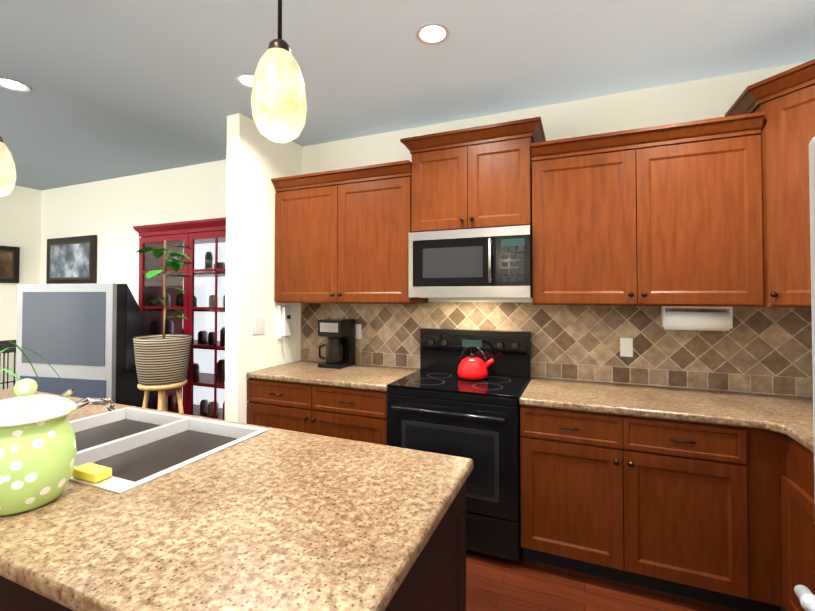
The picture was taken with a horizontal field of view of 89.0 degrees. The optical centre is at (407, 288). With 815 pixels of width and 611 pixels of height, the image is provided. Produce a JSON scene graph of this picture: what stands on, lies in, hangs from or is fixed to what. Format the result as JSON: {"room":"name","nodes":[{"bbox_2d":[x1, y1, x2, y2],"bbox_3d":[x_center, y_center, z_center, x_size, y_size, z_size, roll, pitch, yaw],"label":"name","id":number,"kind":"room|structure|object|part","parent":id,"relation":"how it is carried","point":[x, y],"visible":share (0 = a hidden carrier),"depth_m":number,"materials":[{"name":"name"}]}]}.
{"room":"kitchen","nodes":[
{"label":"kitchen","id":0,"kind":"room"},
{"bbox_2d":[0,185,41,389],"bbox_3d":[-5.629,0.129,2.412,0.100,2.740,5.750,0,-1,23],"label":"wall","id":1,"kind":"structure","parent":0,"point":[20,216],"depth_m":4.84,"materials":[{"name":"beige paint"}]},
{"bbox_2d":[0,246,19,282],"bbox_3d":[-4.650,-0.275,4.573,0.035,0.420,0.580,0,-1,23],"label":"picture","id":2,"kind":"object","parent":1,"relation":"attached to","point":[9,262],"visible":0.93,"depth_m":4.75,"materials":[{"name":"brown"}]},
{"bbox_2d":[225,113,301,423],"bbox_3d":[-1.099,0.143,3.244,0.120,2.740,0.710,0,-1,23],"label":"wall","id":3,"kind":"structure","parent":0,"point":[257,161],"depth_m":3.01,"materials":[{"name":"beige paint"}]},
{"bbox_2d":[252,318,264,334],"bbox_3d":[-1.101,0.280,3.069,0.010,0.120,0.130,0,-1,23],"label":"light switch","id":4,"kind":"object","parent":3,"relation":"attached to","point":[258,325],"visible":1,"depth_m":3.06,"materials":[{"name":"white plastic"}]},
{"bbox_2d":[277,306,291,361],"bbox_3d":[-0.974,0.365,3.303,0.062,0.452,0.122,0,-1,23],"label":"phone","id":5,"kind":"object","parent":3,"relation":"attached to","point":[284,322],"visible":1,"depth_m":3.26,"materials":[{"name":"white plastic"}]},
{"bbox_2d":[0,0,814,189],"bbox_3d":[-2.105,-1.306,1.012,7.700,0.080,5.850,0,-1,23],"label":"ceiling","id":6,"kind":"structure","parent":0,"point":[121,88],"depth_m":2.26,"materials":[{"name":"paint"}]},
{"bbox_2d":[0,136,15,196],"bbox_3d":[-1.595,-0.804,1.601,0.132,0.902,0.132,0,-1,23],"label":"pendant light","id":7,"kind":"object","parent":6,"relation":"hanging from","point":[7,174],"visible":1,"depth_m":1.59,"materials":[{"name":"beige glass"}]},
{"bbox_2d":[0,78,30,91],"bbox_3d":[-2.405,-1.236,2.520,0.170,0.005,0.170,0,-1,23],"label":"recessed light","id":8,"kind":"object","parent":6,"relation":"in","point":[12,85],"visible":1,"depth_m":2.53,"materials":[{"name":"white"}]},
{"bbox_2d":[236,74,253,87],"bbox_3d":[-0.937,-1.237,2.478,0.170,0.005,0.170,0,-1,23],"label":"recessed light","id":9,"kind":"object","parent":6,"relation":"in","point":[245,80],"visible":0.56,"depth_m":2.46,"materials":[{"name":"white"}]},
{"bbox_2d":[251,0,306,142],"bbox_3d":[-0.314,-0.814,1.023,0.132,0.902,0.132,0,-1,23],"label":"pendant light","id":10,"kind":"object","parent":6,"relation":"hanging from","point":[278,102],"visible":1,"depth_m":0.97,"materials":[{"name":"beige glass"}]},
{"bbox_2d":[415,23,449,44],"bbox_3d":[0.124,-1.245,2.034,0.170,0.005,0.170,0,-1,23],"label":"recessed light","id":11,"kind":"object","parent":6,"relation":"in","point":[432,34],"visible":1,"depth_m":2.04,"materials":[{"name":"white"}]},
{"bbox_2d":[40,61,807,303],"bbox_3d":[-0.993,0.149,3.639,7.700,2.740,0.100,0,-1,23],"label":"wall","id":12,"kind":"structure","parent":0,"point":[110,213],"depth_m":3.54,"materials":[{"name":"beige paint"}]},
{"bbox_2d":[46,235,96,283],"bbox_3d":[-3.888,-0.316,4.786,0.900,0.550,0.035,0,-1,23],"label":"picture","id":13,"kind":"object","parent":12,"relation":"attached to","point":[71,260],"visible":0.88,"depth_m":4.75,"materials":[{"name":"grey"}]},
{"bbox_2d":[271,160,427,303],"bbox_3d":[-0.450,-0.368,3.151,1.148,0.958,0.389,0,-1,23],"label":"upper cabinet","id":14,"kind":"object","parent":12,"relation":"attached to","point":[342,235],"depth_m":2.99,"materials":[{"name":"brown wood"}]},
{"bbox_2d":[400,117,545,232],"bbox_3d":[0.441,-0.687,2.782,0.900,0.633,0.389,0,-1,23],"label":"upper cabinet","id":15,"kind":"object","parent":12,"relation":"attached to","point":[486,176],"depth_m":2.62,"materials":[{"name":"brown wood"}]},
{"bbox_2d":[409,225,531,297],"bbox_3d":[0.430,-0.152,2.745,0.774,0.431,0.432,0,-1,23],"label":"microwave","id":16,"kind":"object","parent":15,"relation":"attached to","point":[493,262],"visible":0.98,"depth_m":2.57,"materials":[{"name":"silver metal"}]},
{"bbox_2d":[301,348,812,397],"bbox_3d":[0.767,0.550,2.834,3.634,0.112,0.010,0,-1,23],"label":"backsplash","id":17,"kind":"structure","parent":12,"relation":"attached to","point":[773,385],"depth_m":2.54,"materials":[{"name":"tile"}]},
{"bbox_2d":[301,302,812,377],"bbox_3d":[0.767,0.295,2.838,3.634,0.398,0.010,0,-1,23],"label":"backsplash","id":18,"kind":"object","parent":12,"relation":"attached to","point":[773,341],"visible":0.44,"depth_m":2.63,"materials":[{"name":"tile"}]},
{"bbox_2d":[355,324,361,338],"bbox_3d":[-0.400,0.344,3.317,0.070,0.116,0.008,0,-1,23],"label":"electrical outlet","id":19,"kind":"object","parent":18,"relation":"attached to","point":[358,331],"visible":0.88,"depth_m":3.31,"materials":[{"name":"white plastic"}]},
{"bbox_2d":[620,338,632,356],"bbox_3d":[1.361,0.366,2.578,0.070,0.116,0.008,0,-1,23],"label":"electrical outlet","id":20,"kind":"object","parent":18,"relation":"attached to","point":[626,347],"visible":1,"depth_m":2.58,"materials":[{"name":"white plastic"}]},
{"bbox_2d":[532,111,750,306],"bbox_3d":[1.313,-0.381,2.411,1.106,0.958,0.389,0,-1,23],"label":"upper cabinet","id":21,"kind":"object","parent":12,"relation":"attached to","point":[713,212],"depth_m":2.25,"materials":[{"name":"brown wood"}]},
{"bbox_2d":[661,306,732,330],"bbox_3d":[1.605,0.166,2.310,0.320,0.135,0.104,0,-1,23],"label":"paper towel","id":22,"kind":"object","parent":21,"relation":"attached to","point":[700,321],"visible":0.98,"depth_m":2.27,"materials":[{"name":"white paper"}]},
{"bbox_2d":[728,59,814,307],"bbox_3d":[2.018,-0.463,1.977,0.648,1.108,0.648,0,-1,23],"label":"upper cabinet","id":23,"kind":"object","parent":12,"relation":"attached to","point":[780,108],"depth_m":1.99,"materials":[{"name":"brown wood"}]},
{"bbox_2d":[466,548,785,610],"bbox_3d":[-2.105,1.504,0.964,7.700,0.060,5.850,0,-1,23],"label":"floor","id":24,"kind":"structure","parent":0,"point":[493,583],"depth_m":2.03,"materials":[{"name":"brown wood"}]},
{"bbox_2d":[0,340,15,388],"bbox_3d":[-3.978,1.052,4.253,1.163,0.957,0.763,0,-1,23],"label":"chair","id":25,"kind":"object","parent":24,"relation":"on","point":[5,344],"visible":0.06,"depth_m":4.01,"materials":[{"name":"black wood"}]},
{"bbox_2d":[16,283,153,408],"bbox_3d":[-2.668,0.741,3.447,0.950,1.550,0.445,0,-1,13],"label":"tv","id":26,"kind":"object","parent":24,"relation":"on","point":[78,338],"visible":0.54,"depth_m":3.25,"materials":[{"name":"grey plastic"}]},
{"bbox_2d":[137,379,187,413],"bbox_3d":[-1.863,1.113,3.152,0.330,0.802,0.330,0,-1,23],"label":"stool","id":27,"kind":"object","parent":24,"relation":"on","point":[162,390],"visible":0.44,"depth_m":3.10,"materials":[{"name":"brown wood"}]},
{"bbox_2d":[133,240,191,385],"bbox_3d":[-1.841,0.170,3.164,0.436,1.081,0.398,0,-1,23],"label":"potted plant","id":28,"kind":"object","parent":27,"relation":"on","point":[162,359],"visible":1,"depth_m":3.05,"materials":[{"name":"green plant"}]},
{"bbox_2d":[133,217,225,419],"bbox_3d":[-1.737,0.484,3.617,1.310,2.070,0.465,0,-1,23],"label":"hutch","id":29,"kind":"object","parent":24,"relation":"on","point":[200,302],"visible":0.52,"depth_m":3.40,"materials":[{"name":"red wood"}]},
{"bbox_2d":[0,484,465,610],"bbox_3d":[-1.210,1.046,1.503,2.711,0.875,0.851,0,-1,23],"label":"kitchen island","id":30,"kind":"object","parent":24,"relation":"on","point":[438,583],"depth_m":1.09,"materials":[{"name":"brown wood"}]},
{"bbox_2d":[0,388,472,610],"bbox_3d":[-1.224,0.588,1.505,2.760,0.040,0.900,0,-1,23],"label":"island countertop","id":31,"kind":"structure","parent":30,"relation":"on","point":[277,519],"depth_m":0.95,"materials":[{"name":"beige stone"}]},
{"bbox_2d":[0,340,62,382],"bbox_3d":[-1.862,0.406,1.771,0.816,0.332,0.772,0,-1,23],"label":"plant","id":32,"kind":"object","parent":31,"relation":"on","point":[13,374],"visible":0.83,"depth_m":2.01,"materials":[{"name":"green plant"}]},
{"bbox_2d":[0,379,76,515],"bbox_3d":[-1.008,0.399,1.092,0.216,0.322,0.216,0,-1,23],"label":"canister","id":33,"kind":"object","parent":31,"relation":"on","point":[38,451],"visible":1,"depth_m":1.04,"materials":[{"name":"green ceramic"}]},
{"bbox_2d":[40,388,119,435],"bbox_3d":[-1.074,0.436,1.393,0.184,0.253,0.255,0,-1,23],"label":"faucet","id":34,"kind":"object","parent":31,"relation":"on","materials":[{"name":"silver metal"}]},
{"bbox_2d":[72,463,111,482],"bbox_3d":[-0.934,0.545,1.228,0.110,0.028,0.048,0,-1,23],"label":"sponge","id":35,"kind":"object","parent":31,"relation":"on","point":[92,472],"visible":0.9,"depth_m":1.21,"materials":[{"name":"yellow"}]},
{"bbox_2d":[70,405,267,495],"bbox_3d":[-1.068,0.661,1.565,0.860,0.192,0.585,0,-1,23],"label":"sink","id":36,"kind":"object","parent":31,"relation":"in","point":[146,444],"depth_m":1.61,"materials":[{"name":"white ceramic"}]},
{"bbox_2d":[246,376,387,444],"bbox_3d":[-0.514,1.074,3.023,1.113,0.870,0.628,0,-1,23],"label":"base cabinet","id":37,"kind":"object","parent":24,"relation":"on","point":[331,410],"depth_m":2.72,"materials":[{"name":"brown wood"}]},
{"bbox_2d":[246,360,419,387],"bbox_3d":[-0.516,0.619,3.022,1.115,0.040,0.628,0,-1,23],"label":"countertop","id":38,"kind":"structure","parent":37,"relation":"on","point":[357,375],"depth_m":2.91,"materials":[{"name":"beige stone"}]},
{"bbox_2d":[318,318,354,368],"bbox_3d":[-0.553,0.421,3.221,0.208,0.361,0.223,0,-1,23],"label":"coffee maker","id":39,"kind":"object","parent":38,"relation":"on","point":[339,334],"visible":1,"depth_m":3.15,"materials":[{"name":"black plastic"}]},
{"bbox_2d":[387,328,530,561],"bbox_3d":[0.342,0.895,2.617,0.772,1.215,0.706,0,-1,23],"label":"range","id":40,"kind":"object","parent":24,"relation":"on","point":[436,403],"visible":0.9,"depth_m":2.35,"materials":[{"name":"black metal"}]},
{"bbox_2d":[457,345,493,379],"bbox_3d":[0.446,0.477,2.704,0.243,0.213,0.200,0,-1,23],"label":"kettle","id":41,"kind":"object","parent":40,"relation":"on","point":[472,367],"visible":1,"depth_m":2.65,"materials":[{"name":"red metal"}]},
{"bbox_2d":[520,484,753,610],"bbox_3d":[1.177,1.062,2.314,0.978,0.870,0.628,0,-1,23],"label":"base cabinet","id":42,"kind":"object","parent":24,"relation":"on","point":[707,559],"depth_m":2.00,"materials":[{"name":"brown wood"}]},
{"bbox_2d":[794,137,814,610],"bbox_3d":[1.153,0.545,0.416,0.974,1.840,0.930,0,-1,23],"label":"fridge","id":43,"kind":"object","parent":24,"relation":"on","point":[805,595],"visible":1,"depth_m":0.98,"materials":[{"name":"painted metal"},{"name":"light plastic"}]},
{"bbox_3d":[0.738,0.239,0.569,0.094,0.844,0.680,0,-1,23],"label":"handle","id":44,"kind":"part","parent":43,"relation":"part of","materials":[{"name":"grey"}]},
{"bbox_3d":[0.819,0.522,0.556,0.062,1.790,0.930,0,-1,23],"label":"door","id":45,"kind":"part","parent":43,"relation":"part of","materials":[{"name":"grey"}]}
]}

